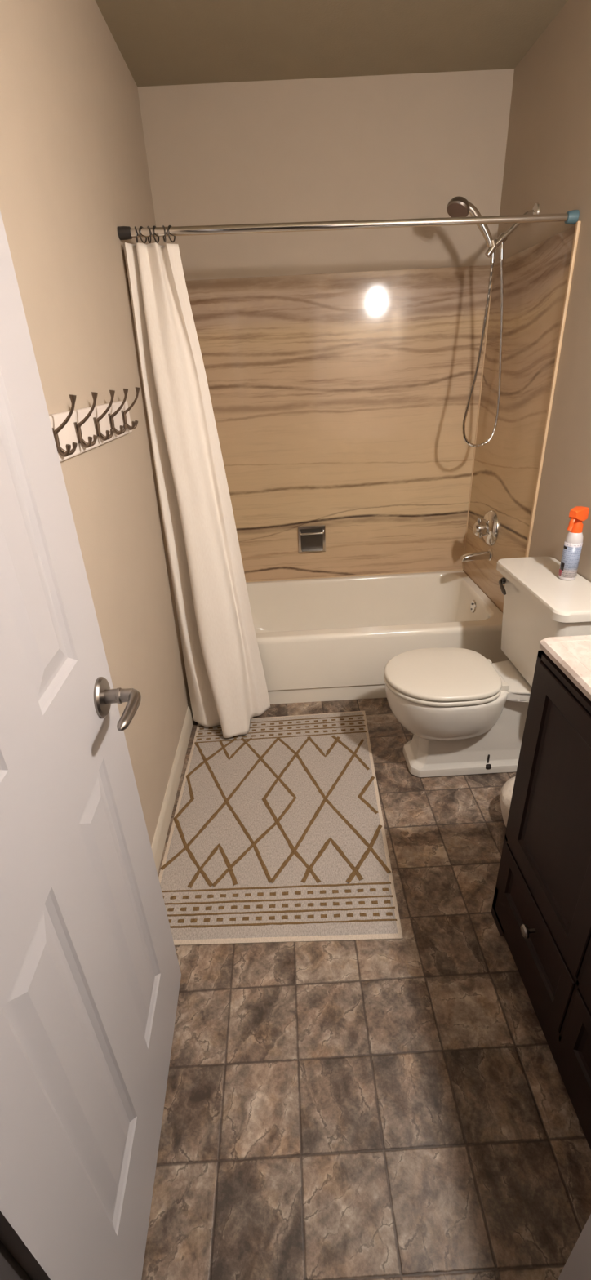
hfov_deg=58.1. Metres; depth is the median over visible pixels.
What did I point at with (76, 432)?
hook rack
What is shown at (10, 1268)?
trim
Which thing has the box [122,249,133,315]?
wall panel
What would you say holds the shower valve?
attached to the wall panel at (538, 278)
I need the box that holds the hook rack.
[48,386,139,462]
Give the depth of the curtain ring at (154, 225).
1.75 m
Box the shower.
[446,195,504,447]
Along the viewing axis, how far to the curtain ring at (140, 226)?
1.75 m
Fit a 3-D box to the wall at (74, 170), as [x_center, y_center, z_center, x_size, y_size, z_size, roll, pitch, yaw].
[-0.592,-0.485,1.464,0.120,2.492,2.780,-3,27,0]
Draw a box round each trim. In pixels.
[0,1240,31,1279]
[557,1214,590,1279]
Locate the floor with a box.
[141,697,590,1279]
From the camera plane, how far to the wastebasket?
1.80 m
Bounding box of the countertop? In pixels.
[539,635,590,701]
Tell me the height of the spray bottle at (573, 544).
0.247 m
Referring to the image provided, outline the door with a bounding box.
[0,211,181,1279]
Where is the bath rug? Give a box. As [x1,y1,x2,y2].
[158,711,403,945]
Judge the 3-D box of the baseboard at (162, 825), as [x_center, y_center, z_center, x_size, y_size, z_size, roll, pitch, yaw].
[-0.459,0.728,1.716,0.013,0.090,1.888,-3,27,0]
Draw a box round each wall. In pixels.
[0,0,190,845]
[137,68,514,280]
[494,0,590,660]
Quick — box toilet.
[383,556,590,777]
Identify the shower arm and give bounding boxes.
[484,202,539,257]
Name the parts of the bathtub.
overflow plate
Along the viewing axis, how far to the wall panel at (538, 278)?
2.27 m
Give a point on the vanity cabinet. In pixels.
(541, 905)
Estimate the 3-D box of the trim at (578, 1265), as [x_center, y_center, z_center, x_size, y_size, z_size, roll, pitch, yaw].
[0.411,0.231,0.372,0.065,2.110,0.142,-3,27,0]
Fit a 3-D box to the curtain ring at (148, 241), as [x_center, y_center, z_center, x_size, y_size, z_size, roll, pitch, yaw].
[-0.485,-1.341,1.761,0.004,0.046,0.046,-14,29,-21]
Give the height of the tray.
0.006 m
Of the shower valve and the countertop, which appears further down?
the countertop
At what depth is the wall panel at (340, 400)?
2.70 m
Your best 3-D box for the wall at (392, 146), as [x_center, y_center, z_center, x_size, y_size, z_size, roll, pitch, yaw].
[0.181,-1.181,2.755,1.764,2.492,0.100,-3,27,0]
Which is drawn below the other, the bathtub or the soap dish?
the bathtub
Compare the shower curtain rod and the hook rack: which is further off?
the shower curtain rod
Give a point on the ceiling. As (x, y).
(161, 42)
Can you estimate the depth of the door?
0.76 m
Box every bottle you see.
[558,506,589,580]
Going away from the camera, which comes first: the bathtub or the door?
the door
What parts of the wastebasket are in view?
bin lid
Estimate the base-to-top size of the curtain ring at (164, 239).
0.046 m
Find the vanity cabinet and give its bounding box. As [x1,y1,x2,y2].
[491,650,590,1149]
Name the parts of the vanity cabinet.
knob, drawer, door, drawer, door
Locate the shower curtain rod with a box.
[117,209,579,239]
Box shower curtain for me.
[123,242,270,737]
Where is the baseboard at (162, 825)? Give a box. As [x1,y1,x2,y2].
[151,699,193,873]
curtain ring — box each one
[134,226,137,243]
[138,226,146,243]
[146,226,151,243]
[152,225,159,243]
[162,225,165,242]
[167,225,175,242]
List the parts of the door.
handle, lever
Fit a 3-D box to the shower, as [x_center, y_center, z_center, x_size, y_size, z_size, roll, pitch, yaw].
[0.743,-1.274,2.212,0.294,0.904,0.086,-3,27,0]
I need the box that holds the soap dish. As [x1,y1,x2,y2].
[297,524,325,552]
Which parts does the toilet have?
seat, lid, bowl, flush lever, tank lid, tank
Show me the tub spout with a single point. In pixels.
(482, 555)
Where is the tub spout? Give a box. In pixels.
[460,548,493,562]
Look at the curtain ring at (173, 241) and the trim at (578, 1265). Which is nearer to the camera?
the trim at (578, 1265)
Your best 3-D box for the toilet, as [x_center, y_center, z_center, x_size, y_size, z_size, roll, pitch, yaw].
[0.677,0.143,2.014,0.688,0.758,0.532,-3,27,0]
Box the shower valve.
[472,510,499,546]
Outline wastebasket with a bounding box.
[499,776,515,826]
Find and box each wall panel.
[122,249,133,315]
[185,265,493,580]
[463,220,581,612]
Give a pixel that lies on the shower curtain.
(227, 686)
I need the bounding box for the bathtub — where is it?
[245,568,508,704]
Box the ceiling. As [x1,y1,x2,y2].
[95,0,568,86]
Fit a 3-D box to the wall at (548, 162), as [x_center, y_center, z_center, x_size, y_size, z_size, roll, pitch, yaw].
[1.049,-0.578,1.477,0.120,2.492,2.780,-3,27,0]
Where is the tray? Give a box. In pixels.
[302,548,323,551]
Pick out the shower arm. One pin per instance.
(495, 243)
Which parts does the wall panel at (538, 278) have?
edge trim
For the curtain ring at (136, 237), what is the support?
hanging from the shower curtain rod
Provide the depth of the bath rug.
1.83 m
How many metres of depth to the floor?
1.18 m

